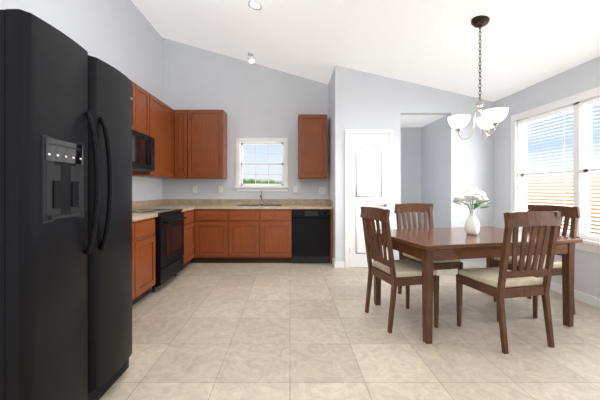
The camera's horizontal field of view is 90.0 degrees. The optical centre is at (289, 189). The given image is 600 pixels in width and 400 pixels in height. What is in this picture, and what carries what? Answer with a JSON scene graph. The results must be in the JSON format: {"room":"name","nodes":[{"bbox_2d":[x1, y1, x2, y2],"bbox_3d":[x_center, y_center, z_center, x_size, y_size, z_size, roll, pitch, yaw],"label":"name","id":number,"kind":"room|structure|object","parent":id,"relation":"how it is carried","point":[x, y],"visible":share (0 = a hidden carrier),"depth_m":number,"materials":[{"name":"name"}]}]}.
{"room":"kitchen","nodes":[
{"label":"kitchen","id":0,"kind":"room"},
{"bbox_2d":[0,0,161,200],"bbox_3d":[-2.360,-0.970,1.400,0.120,4.300,8.240,0,0,0],"label":"wall","id":1,"kind":"structure","parent":0,"point":[124,37],"depth_m":4.00,"materials":[{"name":"grey paint"}]},
{"bbox_2d":[132,81,139,131],"bbox_3d":[-2.127,-1.047,3.639,0.342,0.625,0.446,0,0,0],"label":"upper cabinet","id":2,"kind":"object","parent":1,"relation":"attached to","point":[135,88],"depth_m":3.80,"materials":[{"name":"brown wood"}]},
{"bbox_2d":[132,130,154,171],"bbox_3d":[-2.068,-0.487,3.800,0.456,0.475,0.756,0,0,0],"label":"microwave","id":3,"kind":"object","parent":2,"relation":"attached to","point":[143,152],"visible":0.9,"depth_m":3.84,"materials":[{"name":"black glass"}]},
{"bbox_2d":[140,87,147,134],"bbox_3d":[-2.127,-1.047,3.961,0.342,0.625,0.446,0,0,0],"label":"upper cabinet","id":4,"kind":"object","parent":1,"relation":"attached to","point":[143,93],"depth_m":4.02,"materials":[{"name":"brown wood"}]},
{"bbox_2d":[132,199,163,205],"bbox_3d":[-2.288,0.215,3.699,0.019,0.099,3.358,0,0,0],"label":"backsplash","id":5,"kind":"structure","parent":1,"relation":"attached to","point":[160,202],"depth_m":4.93,"materials":[{"name":"beige stone"}]},
{"bbox_2d":[132,92,179,178],"bbox_3d":[-2.091,-0.780,4.597,0.413,1.160,0.962,0,0,0],"label":"upper cabinet","id":6,"kind":"object","parent":1,"relation":"attached to","point":[161,118],"depth_m":4.62,"materials":[{"name":"brown wood"}]},
{"bbox_2d":[162,37,327,198],"bbox_3d":[-0.805,-0.970,5.460,2.990,4.300,0.120,0,0,0],"label":"wall","id":7,"kind":"structure","parent":0,"point":[252,100],"depth_m":5.40,"materials":[{"name":"grey paint"}]},
{"bbox_2d":[176,110,191,178],"bbox_3d":[-1.819,-0.780,5.191,0.318,1.160,0.413,0,0,0],"label":"upper cabinet","id":8,"kind":"object","parent":7,"relation":"attached to","point":[190,144],"depth_m":5.06,"materials":[{"name":"brown wood"}]},
{"bbox_2d":[192,110,226,178],"bbox_3d":[-1.460,-0.780,5.227,0.661,1.160,0.342,0,0,0],"label":"upper cabinet","id":9,"kind":"object","parent":7,"relation":"attached to","point":[209,127],"depth_m":5.06,"materials":[{"name":"brown wood"}]},
{"bbox_2d":[164,198,327,205],"bbox_3d":[-0.806,0.215,5.388,2.982,0.099,0.020,0,0,0],"label":"backsplash","id":10,"kind":"structure","parent":7,"relation":"attached to","point":[167,202],"depth_m":5.38,"materials":[{"name":"beige stone"}]},
{"bbox_2d":[234,138,288,190],"bbox_3d":[-0.505,-0.455,5.434,0.970,0.960,0.172,0,0,0],"label":"kitchen window","id":11,"kind":"structure","parent":7,"relation":"in","point":[240,185],"depth_m":5.38,"materials":[{"name":"white wood"}]},
{"bbox_2d":[293,186,297,192],"bbox_3d":[0.100,-0.010,5.373,0.075,0.116,0.008,0,0,0],"label":"electrical outlet plate","id":12,"kind":"object","parent":7,"relation":"attached to","point":[295,189],"visible":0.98,"depth_m":5.37,"materials":[{"name":"white plastic"}]},
{"bbox_2d":[298,114,326,178],"bbox_3d":[0.385,-0.740,5.227,0.490,1.080,0.342,0,0,0],"label":"upper cabinet","id":13,"kind":"object","parent":7,"relation":"attached to","point":[312,128],"depth_m":5.06,"materials":[{"name":"brown wood"}]},
{"bbox_2d":[319,187,325,193],"bbox_3d":[0.580,0.010,5.373,0.115,0.116,0.008,0,0,0],"label":"electrical outlet plate","id":14,"kind":"object","parent":7,"relation":"attached to","point":[322,190],"visible":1,"depth_m":5.37,"materials":[{"name":"white plastic"}]},
{"bbox_2d":[99,263,599,399],"bbox_3d":[0.400,1.230,1.500,5.640,0.100,8.440,0,0,0],"label":"floor","id":15,"kind":"structure","parent":0,"point":[258,331],"depth_m":2.31,"materials":[{"name":"tile"}]},
{"bbox_2d":[0,9,132,399],"bbox_3d":[-1.619,0.235,1.580,1.323,1.890,0.820,0,0,0],"label":"fridge","id":16,"kind":"object","parent":15,"relation":"on","point":[65,217],"visible":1,"depth_m":1.34,"materials":[{"name":"black metal"}]},
{"bbox_2d":[132,222,139,305],"bbox_3d":[-1.907,0.744,2.707,0.782,0.873,0.586,0,0,0],"label":"base cabinet","id":17,"kind":"object","parent":15,"relation":"on","point":[135,225],"depth_m":2.96,"materials":[{"name":"brown wood"}]},
{"bbox_2d":[140,218,155,299],"bbox_3d":[-1.907,0.744,3.142,0.782,0.873,0.545,0,0,0],"label":"base cabinet","id":18,"kind":"object","parent":15,"relation":"on","point":[147,228],"depth_m":3.21,"materials":[{"name":"brown wood"}]},
{"bbox_2d":[132,214,157,221],"bbox_3d":[-1.901,0.285,2.718,0.795,0.041,1.396,0,0,0],"label":"countertop","id":19,"kind":"structure","parent":18,"relation":"on","point":[135,217],"depth_m":3.12,"materials":[{"name":"beige stone"}]},
{"bbox_2d":[132,209,186,291],"bbox_3d":[-1.856,0.630,3.800,0.880,1.100,0.762,0,0,0],"label":"range","id":20,"kind":"object","parent":15,"relation":"on","point":[169,229],"visible":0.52,"depth_m":3.66,"materials":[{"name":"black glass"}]},
{"bbox_2d":[132,210,199,266],"bbox_3d":[-1.874,0.744,4.487,0.848,0.873,0.603,0,0,0],"label":"base cabinet","id":21,"kind":"object","parent":15,"relation":"on","point":[192,222],"depth_m":4.65,"materials":[{"name":"brown wood"}]},
{"bbox_2d":[200,210,231,262],"bbox_3d":[-1.223,0.744,5.049,0.631,0.873,0.698,0,0,0],"label":"base cabinet","id":22,"kind":"object","parent":15,"relation":"on","point":[215,225],"depth_m":4.77,"materials":[{"name":"brown wood"}]},
{"bbox_2d":[132,206,195,209],"bbox_3d":[-1.901,0.285,4.473,0.795,0.041,0.579,0,0,0],"label":"countertop","id":23,"kind":"structure","parent":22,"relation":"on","point":[133,207],"depth_m":4.54,"materials":[{"name":"beige stone"}]},
{"bbox_2d":[196,206,331,209],"bbox_3d":[-0.806,0.285,5.075,2.984,0.041,0.645,0,0,0],"label":"countertop","id":24,"kind":"structure","parent":22,"relation":"on","point":[197,207],"depth_m":4.75,"materials":[{"name":"beige stone"}]},
{"bbox_2d":[232,210,263,262],"bbox_3d":[-0.728,0.744,5.082,0.631,0.873,0.632,0,0,0],"label":"base cabinet","id":25,"kind":"object","parent":15,"relation":"on","point":[237,230],"depth_m":4.77,"materials":[{"name":"brown wood"}]},
{"bbox_2d":[264,210,291,262],"bbox_3d":[-0.260,0.744,5.082,0.577,0.873,0.632,0,0,0],"label":"base cabinet","id":26,"kind":"object","parent":15,"relation":"on","point":[277,223],"depth_m":4.77,"materials":[{"name":"brown wood"}]},
{"bbox_2d":[292,209,329,262],"bbox_3d":[0.338,0.745,5.074,0.605,0.871,0.632,0,0,0],"label":"dishwasher","id":27,"kind":"object","parent":15,"relation":"on","point":[310,235],"visible":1,"depth_m":4.76,"materials":[{"name":"black metal"}]},
{"bbox_2d":[360,206,438,332],"bbox_3d":[0.973,0.667,2.730,0.530,1.028,0.486,0,0,-12],"label":"chair","id":28,"kind":"object","parent":15,"relation":"on","point":[394,274],"visible":1,"depth_m":2.59,"materials":[{"name":"brown wood"}]},
{"bbox_2d":[394,203,462,299],"bbox_3d":[1.490,0.667,3.267,0.486,1.028,0.530,0,0,-12],"label":"chair","id":29,"kind":"object","parent":15,"relation":"on","point":[408,208],"visible":0.38,"depth_m":3.44,"materials":[{"name":"brown wood"}]},
{"bbox_2d":[374,226,582,343],"bbox_3d":[1.660,0.799,2.850,1.520,0.762,0.920,0,0,-12],"label":"dining table","id":30,"kind":"object","parent":15,"relation":"on","point":[428,246],"visible":0.73,"depth_m":2.53,"materials":[{"name":"brown wood"}]},
{"bbox_2d":[452,187,490,234],"bbox_3d":[1.722,0.192,2.821,0.347,0.448,0.336,0,0,-17],"label":"vase","id":31,"kind":"object","parent":30,"relation":"on","point":[472,225],"visible":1,"depth_m":2.79,"materials":[{"name":"white ceramic"}]},
{"bbox_2d":[456,211,561,353],"bbox_3d":[1.720,0.667,2.403,0.486,1.028,0.530,0,0,-12],"label":"chair","id":32,"kind":"object","parent":15,"relation":"on","point":[502,282],"visible":1,"depth_m":2.22,"materials":[{"name":"brown wood"}]},
{"bbox_2d":[493,204,580,318],"bbox_3d":[2.457,0.667,3.020,0.530,1.028,0.486,0,0,-12],"label":"chair","id":33,"kind":"object","parent":15,"relation":"on","point":[572,213],"visible":0.44,"depth_m":2.91,"materials":[{"name":"brown wood"}]},
{"bbox_2d":[328,65,400,267],"bbox_3d":[1.185,-0.970,5.140,0.990,4.300,1.160,0,0,0],"label":"wall","id":34,"kind":"structure","parent":0,"point":[357,99],"depth_m":4.56,"materials":[{"name":"grey paint"}]},
{"bbox_2d":[345,129,392,267],"bbox_3d":[1.200,0.130,4.524,0.730,2.100,0.068,0,0,0],"label":"door","id":35,"kind":"structure","parent":34,"relation":"attached to","point":[368,170],"depth_m":4.54,"materials":[{"name":"white wood"}]},
{"bbox_2d":[131,0,599,101],"bbox_3d":[0.400,-2.076,1.500,5.640,1.528,8.440,0,0,0],"label":"ceiling","id":36,"kind":"structure","parent":0,"point":[435,43],"depth_m":3.61,"materials":[{"name":"white paint"}]},
{"bbox_2d":[248,52,254,62],"bbox_3d":[-0.646,-2.206,4.994,0.116,0.172,0.122,0,0,0],"label":"ceiling spotlight","id":37,"kind":"object","parent":36,"relation":"attached to","point":[250,57],"visible":1,"depth_m":4.97,"materials":[{"name":"beige"}]},
{"bbox_2d":[248,0,261,9],"bbox_3d":[-0.419,-2.210,3.590,0.177,0.055,0.184,0,0,0],"label":"recessed light","id":38,"kind":"object","parent":36,"relation":"in","point":[254,4],"visible":1,"depth_m":3.58,"materials":[{"name":"beige"}]},
{"bbox_2d":[448,15,508,139],"bbox_3d":[1.817,-1.075,2.856,0.507,1.159,0.487,0,0,0],"label":"chandelier","id":39,"kind":"object","parent":36,"relation":"hanging from","point":[489,119],"visible":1,"depth_m":2.88,"materials":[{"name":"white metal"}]},
{"bbox_2d":[401,127,420,228],"bbox_3d":[2.055,-0.970,5.660,0.750,4.300,0.120,0,0,0],"label":"wall","id":40,"kind":"structure","parent":0,"point":[410,136],"depth_m":5.60,"materials":[{"name":"grey paint"}]},
{"bbox_2d":[401,115,445,126],"bbox_3d":[2.065,-1.200,5.140,0.770,0.060,0.920,0,0,0],"label":"ceiling","id":41,"kind":"structure","parent":0,"point":[415,120],"depth_m":4.98,"materials":[{"name":"white paint"}]},
{"bbox_2d":[421,115,446,227],"bbox_3d":[2.510,-0.970,5.200,0.120,4.300,1.040,0,0,0],"label":"wall","id":42,"kind":"structure","parent":0,"point":[423,164],"depth_m":5.05,"materials":[{"name":"grey paint"}]},
{"bbox_2d":[401,80,493,260],"bbox_3d":[2.390,-0.970,4.620,1.420,4.300,0.120,0,0,0],"label":"wall","id":43,"kind":"structure","parent":0,"point":[470,161],"depth_m":4.56,"materials":[{"name":"grey paint"}]},
{"bbox_2d":[461,261,485,267],"bbox_3d":[2.772,1.132,4.550,0.600,0.094,0.016,0,0,0],"label":"baseboard","id":44,"kind":"structure","parent":43,"relation":"attached to","point":[466,264],"depth_m":4.54,"materials":[{"name":"white wood"}]},
{"bbox_2d":[494,56,599,297],"bbox_3d":[3.160,-0.970,0.980,0.120,4.300,7.400,0,0,0],"label":"wall","id":45,"kind":"structure","parent":0,"point":[583,77],"depth_m":3.64,"materials":[{"name":"grey paint"}]},
{"bbox_2d":[511,86,599,253],"bbox_3d":[3.129,-0.198,2.825,0.182,1.665,2.760,0,0,0],"label":"dining window","id":46,"kind":"structure","parent":45,"relation":"in","point":[582,133],"depth_m":3.30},
{"bbox_2d":[538,277,599,307],"bbox_3d":[3.089,1.132,0.980,0.018,0.094,7.156,0,0,0],"label":"baseboard","id":47,"kind":"structure","parent":45,"relation":"attached to","point":[585,298],"depth_m":3.17,"materials":[{"name":"white wood"}]},
{"label":"outside","id":48,"kind":"structure","parent":0,"visible":0},
{"bbox_2d":[243,145,281,183],"bbox_3d":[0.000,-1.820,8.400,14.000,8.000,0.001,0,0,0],"label":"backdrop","id":49,"kind":"structure","parent":48,"point":[275,153],"depth_m":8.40,"materials":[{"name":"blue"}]},
{"bbox_2d":[527,105,599,234],"bbox_3d":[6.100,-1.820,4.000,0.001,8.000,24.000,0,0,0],"label":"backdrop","id":50,"kind":"structure","parent":48,"point":[534,158],"depth_m":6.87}
]}

